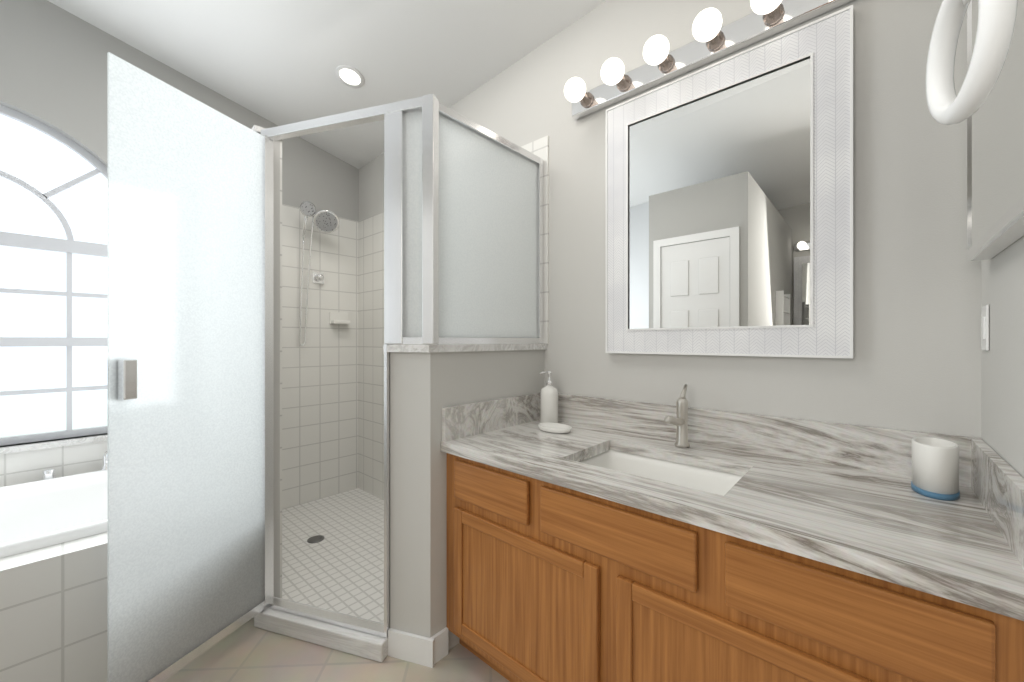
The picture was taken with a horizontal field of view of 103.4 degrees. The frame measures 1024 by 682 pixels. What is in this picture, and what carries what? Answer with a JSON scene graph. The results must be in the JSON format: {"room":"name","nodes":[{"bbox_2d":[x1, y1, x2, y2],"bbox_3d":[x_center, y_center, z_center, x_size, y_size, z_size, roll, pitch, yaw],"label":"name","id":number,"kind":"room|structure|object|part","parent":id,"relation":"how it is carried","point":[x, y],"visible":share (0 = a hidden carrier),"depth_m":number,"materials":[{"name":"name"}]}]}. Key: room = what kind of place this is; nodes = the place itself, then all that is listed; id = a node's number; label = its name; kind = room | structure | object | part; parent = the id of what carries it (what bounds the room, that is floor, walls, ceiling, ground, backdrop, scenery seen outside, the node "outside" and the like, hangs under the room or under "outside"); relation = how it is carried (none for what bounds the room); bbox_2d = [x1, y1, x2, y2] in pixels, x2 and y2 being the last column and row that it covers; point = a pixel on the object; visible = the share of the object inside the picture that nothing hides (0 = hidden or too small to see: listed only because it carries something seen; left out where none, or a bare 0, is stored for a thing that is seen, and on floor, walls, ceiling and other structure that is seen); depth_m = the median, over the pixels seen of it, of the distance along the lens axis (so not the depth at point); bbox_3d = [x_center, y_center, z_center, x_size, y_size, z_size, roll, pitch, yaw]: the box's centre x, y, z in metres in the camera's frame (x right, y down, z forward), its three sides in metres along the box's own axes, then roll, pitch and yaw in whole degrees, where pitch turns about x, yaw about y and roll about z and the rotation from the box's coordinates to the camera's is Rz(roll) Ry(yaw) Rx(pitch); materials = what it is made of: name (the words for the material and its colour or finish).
{"room":"bathroom","nodes":[
{"label":"bathroom","id":0,"kind":"room"},
{"bbox_2d":[0,0,358,446],"bbox_3d":[-3.028,-0.560,1.771,0.150,3.700,4.880,0,0,42],"label":"wall","id":1,"kind":"structure","parent":0,"point":[53,66],"depth_m":2.31,"materials":[{"name":"grey paint"}]},
{"bbox_2d":[0,105,106,453],"bbox_3d":[-2.748,-0.335,2.030,0.140,1.830,1.460,0,0,42],"label":"window","id":2,"kind":"structure","parent":1,"relation":"in","point":[53,283],"depth_m":2.27,"materials":[{"name":"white glass"}]},
{"bbox_3d":[-2.779,0.530,2.058,0.055,0.040,1.340,0,0,42],"label":"frame","id":3,"kind":"part","parent":2,"relation":"part of","materials":[{"name":"white plastic"}]},
{"bbox_3d":[-2.779,-0.895,2.058,0.055,0.710,1.420,0,0,42],"label":"arch frame","id":4,"kind":"part","parent":2,"relation":"part of","materials":[{"name":"white plastic"}]},
{"bbox_3d":[-2.744,0.565,2.026,0.130,0.030,1.460,0,0,42],"label":"sill","id":5,"kind":"part","parent":2,"relation":"part of","materials":[{"name":"stone"}]},
{"bbox_2d":[0,441,106,486],"bbox_3d":[-2.869,0.670,1.828,0.010,0.179,2.318,0,0,42],"label":"tile","id":6,"kind":"structure","parent":1,"relation":"attached to","point":[22,467],"depth_m":2.21,"materials":[{"name":"white tile"}]},
{"bbox_2d":[282,204,357,508],"bbox_3d":[-1.680,0.125,3.148,0.010,2.330,1.030,0,0,42],"label":"tiled wall","id":7,"kind":"structure","parent":1,"relation":"attached to","point":[320,414],"depth_m":3.27,"materials":[{"name":"white tile"}]},
{"bbox_2d":[312,272,323,283],"bbox_3d":[-1.545,-0.510,3.248,0.056,0.090,0.090,0,0,42],"label":"shower valve","id":8,"kind":"object","parent":7,"relation":"attached to","point":[317,277],"visible":1,"depth_m":3.24,"materials":[{"name":"silver metal"}]},
{"bbox_3d":[-1.543,-0.510,3.246,0.050,0.060,0.060,0,0,42],"label":"shower valve knob","id":9,"kind":"part","parent":8,"relation":"part of","materials":[{"name":"silver metal"}]},
{"bbox_2d":[299,201,338,345],"bbox_3d":[-1.512,-0.500,3.124,0.271,1.082,0.270,0,0,42],"label":"shower head","id":10,"kind":"object","parent":7,"relation":"attached to","point":[326,221],"visible":1,"depth_m":3.10},
{"bbox_3d":[-1.566,-0.890,3.065,0.093,0.208,0.026,0,0,42],"label":"hand handle","id":11,"kind":"part","parent":10,"relation":"part of","materials":[{"name":"silver metal"}]},
{"bbox_2d":[330,312,349,324],"bbox_3d":[-1.427,-0.190,3.364,0.075,0.100,0.150,0,0,42],"label":"soap dish","id":12,"kind":"object","parent":7,"relation":"attached to","point":[338,317],"visible":1,"depth_m":3.36,"materials":[{"name":"white ceramic"}]},
{"bbox_2d":[331,319,349,324],"bbox_3d":[-1.423,-0.156,3.360,0.063,0.032,0.140,0,0,42],"label":"tray","id":13,"kind":"object","parent":12,"relation":"on","point":[333,321],"depth_m":3.34,"materials":[{"name":"white ceramic"}]},
{"bbox_2d":[257,132,279,597],"bbox_3d":[-1.607,0.160,2.321,1.225,2.260,0.100,0,0,42],"label":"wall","id":14,"kind":"structure","parent":0,"point":[276,368],"depth_m":1.94,"materials":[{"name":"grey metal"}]},
{"bbox_2d":[251,125,282,139],"bbox_3d":[-1.603,-0.983,2.318,1.235,0.025,0.120,0,0,42],"label":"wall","id":15,"kind":"structure","parent":14,"relation":"on","point":[255,128],"depth_m":1.87,"materials":[{"name":"paint"}]},
{"bbox_2d":[280,140,281,597],"bbox_3d":[-1.566,0.160,2.359,1.215,2.260,0.010,0,0,42],"label":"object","id":16,"kind":"structure","parent":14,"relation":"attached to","point":[280,368],"depth_m":1.95,"materials":[{"name":"silver metal"}]},
{"bbox_2d":[254,597,387,661],"bbox_3d":[-0.827,1.252,1.773,0.677,0.075,0.110,0,0,18],"label":"sill","id":17,"kind":"structure","parent":14,"relation":"attached to","point":[350,641],"depth_m":1.72,"materials":[{"name":"stone"}]},
{"bbox_2d":[47,0,605,168],"bbox_3d":[-1.592,-1.827,0.579,3.880,0.730,5.030,0,0,42],"label":"ceiling","id":18,"kind":"structure","parent":0,"point":[278,62],"depth_m":2.32,"materials":[{"name":"white paint"}]},
{"bbox_2d":[335,65,363,87],"bbox_3d":[-1.011,-1.647,2.524,0.170,0.040,0.168,0,0,42],"label":"recessed light","id":19,"kind":"object","parent":18,"relation":"in","point":[357,72],"depth_m":2.52,"materials":[{"name":"white"}]},
{"bbox_3d":[-1.011,-1.647,2.523,0.124,0.025,0.122,0,0,42],"label":"recessed ceiling light lens","id":20,"kind":"part","parent":19,"relation":"part of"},
{"bbox_2d":[163,619,509,681],"bbox_3d":[-1.592,1.340,0.579,3.880,0.100,5.030,0,0,42],"label":"floor","id":21,"kind":"structure","parent":0,"point":[247,651],"depth_m":1.61,"materials":[{"name":"tile"}]},
{"bbox_2d":[0,451,253,681],"bbox_3d":[-2.422,0.957,1.426,1.208,0.666,2.318,0,0,42],"label":"tub","id":22,"kind":"object","parent":21,"relation":"on","point":[53,578],"visible":0.56,"depth_m":1.47,"materials":[{"name":"tile"}]},
{"bbox_3d":[-2.471,0.722,2.158,0.052,0.075,0.052,0,0,42],"label":"handle","id":23,"kind":"part","parent":22,"relation":"part of","materials":[{"name":"silver metal"}]},
{"bbox_3d":[-2.271,0.651,2.274,0.154,0.054,0.024,0,0,42],"label":"spout arm","id":24,"kind":"part","parent":22,"relation":"part of"},
{"bbox_2d":[282,488,383,623],"bbox_3d":[-1.015,1.284,2.498,1.868,0.012,1.105,0,0,42],"label":"shower floor","id":25,"kind":"structure","parent":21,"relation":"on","point":[339,568],"depth_m":2.42,"materials":[{"name":"tile"}]},
{"bbox_2d":[307,535,323,542],"bbox_3d":[-1.262,1.274,2.603,0.100,0.006,0.100,0,0,42],"label":"drain","id":26,"kind":"object","parent":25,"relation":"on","point":[316,539],"visible":1,"depth_m":2.59,"materials":[{"name":"silver metal"}]},
{"bbox_2d":[447,456,1023,681],"bbox_3d":[0.517,0.870,1.399,1.540,0.840,0.683,0,0,42],"label":"bathroom vanity","id":27,"kind":"object","parent":21,"relation":"on","point":[608,540],"depth_m":1.06,"materials":[{"name":"brown wood"}]},
{"bbox_3d":[-0.086,0.550,1.495,0.382,0.150,0.018,0,0,42],"label":"drawer","id":28,"kind":"part","parent":27,"relation":"part of","materials":[{"name":"brown wood"}]},
{"bbox_3d":[0.014,0.689,1.405,0.554,0.048,0.018,0,0,42],"label":"door rail","id":29,"kind":"part","parent":27,"relation":"part of","materials":[{"name":"brown wood"}]},
{"bbox_3d":[0.014,1.131,1.405,0.554,0.048,0.018,0,0,42],"label":"door rail","id":30,"kind":"part","parent":27,"relation":"part of","materials":[{"name":"brown wood"}]},
{"bbox_3d":[0.016,0.910,1.408,0.554,0.394,0.010,0,0,42],"label":"door panel","id":31,"kind":"part","parent":27,"relation":"part of","materials":[{"name":"brown wood"}]},
{"bbox_3d":[0.278,0.550,1.167,0.488,0.150,0.018,0,0,42],"label":"drawer","id":32,"kind":"part","parent":27,"relation":"part of","materials":[{"name":"brown wood"}]},
{"bbox_2d":[441,420,1023,623],"bbox_3d":[0.513,0.430,1.395,1.540,0.040,0.695,0,0,42],"label":"countertop","id":33,"kind":"structure","parent":27,"relation":"on","point":[859,521],"depth_m":1.00,"materials":[{"name":"white stone"}]},
{"bbox_2d":[539,371,557,422],"bbox_3d":[0.185,0.279,2.006,0.088,0.260,0.088,0,0,42],"label":"soap dispenser","id":34,"kind":"object","parent":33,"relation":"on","point":[549,403],"visible":0.94,"depth_m":1.97,"materials":[{"name":"white ceramic"}]},
{"bbox_2d":[538,422,571,432],"bbox_3d":[0.194,0.397,1.844,0.173,0.024,0.113,0,0,42],"label":"soap dish","id":35,"kind":"object","parent":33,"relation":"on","point":[555,427],"visible":1,"depth_m":1.83,"materials":[{"name":"white ceramic"}]},
{"bbox_2d":[577,444,744,495],"bbox_3d":[0.483,0.512,1.374,0.560,0.147,0.390,0,0,42],"label":"sink","id":36,"kind":"object","parent":33,"relation":"in","point":[689,473],"depth_m":1.51,"materials":[{"name":"white ceramic"}]},
{"bbox_2d":[661,384,692,447],"bbox_3d":[0.624,0.290,1.530,0.054,0.239,0.207,0,0,42],"label":"faucet","id":37,"kind":"object","parent":33,"relation":"on","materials":[{"name":"silver metal"}]},
{"bbox_2d":[911,437,959,500],"bbox_3d":[1.148,0.341,1.099,0.091,0.135,0.149,0,0,42],"label":"candle holder","id":38,"kind":"object","parent":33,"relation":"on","point":[935,468],"visible":1,"depth_m":1.05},
{"bbox_3d":[0.560,0.910,0.918,0.601,0.394,0.010,0,0,42],"label":"door panel","id":39,"kind":"part","parent":27,"relation":"part of","materials":[{"name":"brown wood"}]},
{"bbox_3d":[0.557,0.689,0.915,0.601,0.048,0.018,0,0,42],"label":"door rail","id":40,"kind":"part","parent":27,"relation":"part of","materials":[{"name":"brown wood"}]},
{"bbox_3d":[0.662,0.550,0.822,0.416,0.150,0.018,0,0,42],"label":"drawer","id":41,"kind":"part","parent":27,"relation":"part of","materials":[{"name":"brown wood"}]},
{"bbox_2d":[390,350,543,650],"bbox_3d":[-0.165,0.667,1.921,0.168,1.245,0.826,0,0,42],"label":"wall","id":42,"kind":"structure","parent":0,"point":[426,388],"depth_m":1.65,"materials":[{"name":"grey paint"}]},
{"bbox_2d":[388,628,433,667],"bbox_3d":[-0.408,1.238,1.633,0.205,0.105,0.014,0,0,18],"label":"baseboard","id":43,"kind":"structure","parent":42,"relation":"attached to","point":[411,647],"depth_m":1.62,"materials":[{"name":"white wood"}]},
{"bbox_2d":[430,627,447,663],"bbox_3d":[-0.294,1.238,1.641,0.014,0.105,0.080,0,0,42],"label":"baseboard","id":44,"kind":"structure","parent":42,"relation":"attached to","point":[440,638],"depth_m":1.64,"materials":[{"name":"white wood"}]},
{"bbox_2d":[383,344,546,351],"bbox_3d":[-0.172,0.030,1.909,0.198,0.030,0.852,0,0,42],"label":"ledge","id":45,"kind":"object","parent":42,"relation":"on","point":[443,347],"depth_m":1.73,"materials":[{"name":"stone"}]},
{"bbox_2d":[442,393,539,439],"bbox_3d":[-0.049,0.342,1.905,0.021,0.137,0.689,0,0,42],"label":"backsplash","id":46,"kind":"structure","parent":42,"relation":"attached to","point":[458,421],"depth_m":1.83,"materials":[{"name":"grey stone"}]},
{"bbox_2d":[359,0,980,437],"bbox_3d":[0.041,-0.560,2.392,3.880,3.700,0.150,0,0,42],"label":"wall","id":47,"kind":"structure","parent":0,"point":[913,364],"depth_m":1.32,"materials":[{"name":"grey paint"}]},
{"bbox_2d":[358,211,403,499],"bbox_3d":[-0.645,0.125,2.902,1.858,2.330,0.010,0,0,42],"label":"tiled wall","id":48,"kind":"structure","parent":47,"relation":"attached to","point":[370,355],"depth_m":3.37,"materials":[{"name":"white tile"}]},
{"bbox_2d":[107,52,543,681],"bbox_3d":[-0.660,0.121,1.811,0.827,2.183,1.627,0,0,42],"label":"shower enclosure","id":49,"kind":"object","parent":48,"relation":"attached to","point":[189,378],"visible":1,"depth_m":1.60,"materials":[{"name":"glass"}]},
{"bbox_3d":[-1.254,0.125,1.319,0.035,0.130,0.037,0,0,18],"label":"door handle","id":50,"kind":"part","parent":49,"relation":"part of","materials":[{"name":"silver metal"}]},
{"bbox_3d":[-1.203,1.179,1.554,0.020,0.027,0.555,0,0,18],"label":"door rail","id":51,"kind":"part","parent":49,"relation":"part of","materials":[{"name":"silver metal"}]},
{"bbox_3d":[-1.200,0.122,1.561,0.008,2.085,0.570,0,0,18],"label":"door glass","id":52,"kind":"part","parent":49,"relation":"part of","materials":[{"name":"white glass"}]},
{"bbox_3d":[-0.393,-0.001,1.635,0.093,0.028,0.030,0,0,18],"label":"filler rail","id":53,"kind":"part","parent":49,"relation":"part of","materials":[{"name":"silver metal"}]},
{"bbox_3d":[-0.393,-0.472,1.635,0.093,0.915,0.008,0,0,18],"label":"filler glass","id":54,"kind":"part","parent":49,"relation":"part of","materials":[{"name":"white glass"}]},
{"bbox_3d":[-0.093,-0.475,1.893,0.008,0.920,0.682,0,0,42],"label":"panel glass","id":55,"kind":"part","parent":49,"relation":"part of","materials":[{"name":"white glass"}]},
{"bbox_3d":[-0.083,-0.953,1.905,0.036,0.035,0.715,0,0,42],"label":"panel rail","id":56,"kind":"part","parent":49,"relation":"part of","materials":[{"name":"silver metal"}]},
{"bbox_3d":[-0.083,-0.001,1.905,0.030,0.028,0.715,0,0,42],"label":"panel rail","id":57,"kind":"part","parent":49,"relation":"part of","materials":[{"name":"silver metal"}]},
{"bbox_2d":[521,135,548,343],"bbox_3d":[0.119,-0.538,2.214,0.198,1.104,0.010,0,0,42],"label":"tiled wall","id":58,"kind":"structure","parent":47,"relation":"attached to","point":[539,147],"depth_m":2.15,"materials":[{"name":"white tile"}]},
{"bbox_2d":[564,0,853,119],"bbox_3d":[0.677,-1.155,1.581,1.130,0.100,0.201,0,0,42],"label":"sconce","id":59,"kind":"object","parent":47,"relation":"attached to","point":[714,40],"visible":1,"depth_m":1.57,"materials":[{"name":"silver metal"}]},
{"bbox_3d":[0.290,-1.155,1.861,0.100,0.100,0.100,0,0,42],"label":"bulb","id":60,"kind":"part","parent":59,"relation":"part of","materials":[{"name":"white glass"}]},
{"bbox_2d":[575,88,593,107],"bbox_3d":[0.339,-1.155,1.915,0.064,0.064,0.070,0,0,42],"label":"socket","id":61,"kind":"object","parent":59,"relation":"attached to","point":[587,101],"depth_m":1.92,"materials":[{"name":"brown metal"}]},
{"bbox_3d":[0.431,-1.155,1.734,0.100,0.100,0.100,0,0,42],"label":"bulb","id":62,"kind":"part","parent":59,"relation":"part of","materials":[{"name":"white glass"}]},
{"bbox_2d":[611,69,630,91],"bbox_3d":[0.480,-1.155,1.788,0.064,0.064,0.070,0,0,42],"label":"socket","id":63,"kind":"object","parent":59,"relation":"attached to","point":[624,85],"depth_m":1.79,"materials":[{"name":"brown metal"}]},
{"bbox_3d":[0.572,-1.155,1.607,0.100,0.100,0.100,0,0,42],"label":"bulb","id":64,"kind":"part","parent":59,"relation":"part of","materials":[{"name":"white glass"}]},
{"bbox_2d":[654,48,674,72],"bbox_3d":[0.621,-1.155,1.661,0.064,0.064,0.070,0,0,42],"label":"socket","id":65,"kind":"object","parent":59,"relation":"attached to","point":[667,65],"depth_m":1.67,"materials":[{"name":"brown metal"}]},
{"bbox_3d":[0.713,-1.155,1.480,0.100,0.100,0.100,0,0,42],"label":"bulb","id":66,"kind":"part","parent":59,"relation":"part of","materials":[{"name":"white glass"}]},
{"bbox_2d":[703,24,724,50],"bbox_3d":[0.762,-1.155,1.534,0.064,0.064,0.070,0,0,42],"label":"socket","id":67,"kind":"object","parent":59,"relation":"attached to","point":[717,43],"depth_m":1.54,"materials":[{"name":"brown metal"}]},
{"bbox_3d":[0.855,-1.155,1.353,0.100,0.100,0.100,0,0,42],"label":"bulb","id":68,"kind":"part","parent":59,"relation":"part of","materials":[{"name":"white glass"}]},
{"bbox_2d":[761,0,784,25],"bbox_3d":[0.903,-1.155,1.407,0.064,0.064,0.070,0,0,42],"label":"socket","id":69,"kind":"object","parent":59,"relation":"attached to","point":[776,17],"depth_m":1.42,"materials":[{"name":"brown metal"}]},
{"bbox_2d":[606,5,853,357],"bbox_3d":[0.776,-0.511,1.604,0.883,1.134,0.034,0,0,42],"label":"vanity mirror","id":70,"kind":"object","parent":47,"relation":"attached to","point":[729,206],"visible":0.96,"depth_m":1.52,"materials":[{"name":"silver glass"}]},
{"bbox_3d":[0.493,-0.511,1.861,0.105,1.122,0.030,0,0,42],"label":"frame","id":71,"kind":"part","parent":70,"relation":"part of","materials":[{"name":"white wood"}]},
{"bbox_3d":[0.777,-1.020,1.605,0.661,0.105,0.030,0,0,42],"label":"frame","id":72,"kind":"part","parent":70,"relation":"part of","materials":[{"name":"white wood"}]},
{"bbox_3d":[0.777,-0.003,1.605,0.661,0.105,0.030,0,0,42],"label":"frame","id":73,"kind":"part","parent":70,"relation":"part of","materials":[{"name":"white wood"}]},
{"bbox_3d":[0.778,-0.511,1.606,0.661,0.912,0.023,0,0,42],"label":"glass","id":74,"kind":"part","parent":70,"relation":"part of","materials":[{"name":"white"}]},
{"bbox_3d":[1.062,-0.511,1.349,0.105,1.122,0.030,0,0,42],"label":"frame","id":75,"kind":"part","parent":70,"relation":"part of","materials":[{"name":"white wood"}]},
{"bbox_2d":[558,393,968,483],"bbox_3d":[0.739,0.342,1.645,1.498,0.137,0.021,0,0,42],"label":"backsplash","id":76,"kind":"structure","parent":47,"relation":"attached to","point":[876,449],"depth_m":1.44,"materials":[{"name":"grey stone"}]},
{"bbox_2d":[981,236,1023,477],"bbox_3d":[-0.256,-0.560,-0.725,0.150,3.700,4.880,0,0,42],"label":"wall","id":77,"kind":"structure","parent":0,"point":[1002,370],"depth_m":0.93,"materials":[{"name":"grey paint"}]},
{"bbox_2d":[926,0,1017,124],"bbox_3d":[0.686,-0.432,0.553,0.157,0.220,0.204,0,0,42],"label":"towel ring","id":78,"kind":"object","parent":77,"relation":"attached to","point":[946,104],"visible":1,"depth_m":0.56,"materials":[{"name":"white plastic"}]},
{"bbox_2d":[981,305,988,350],"bbox_3d":[1.264,-0.035,1.082,0.008,0.120,0.070,0,0,42],"label":"switch plate","id":79,"kind":"object","parent":77,"relation":"attached to","point":[985,341],"depth_m":1.07,"materials":[{"name":"white plastic"}]},
{"bbox_3d":[1.262,-0.035,1.084,0.003,0.060,0.030,0,0,42],"label":"rocker light switch plate","id":80,"kind":"part","parent":79,"relation":"part of","materials":[{"name":"white plastic"}]},
{"bbox_2d":[966,0,1023,261],"bbox_3d":[1.005,-0.610,0.821,0.042,0.800,0.635,0,0,42],"label":"medicine cabinet","id":81,"kind":"object","parent":77,"relation":"attached to","point":[995,174],"visible":0.7,"depth_m":0.81,"materials":[{"name":"white mirror"}]},
{"bbox_2d":[969,437,1023,571],"bbox_3d":[1.080,0.342,0.889,0.021,0.137,0.689,0,0,42],"label":"backsplash","id":82,"kind":"structure","parent":77,"relation":"attached to","point":[999,488],"depth_m":0.87,"materials":[{"name":"grey stone"}]}
]}

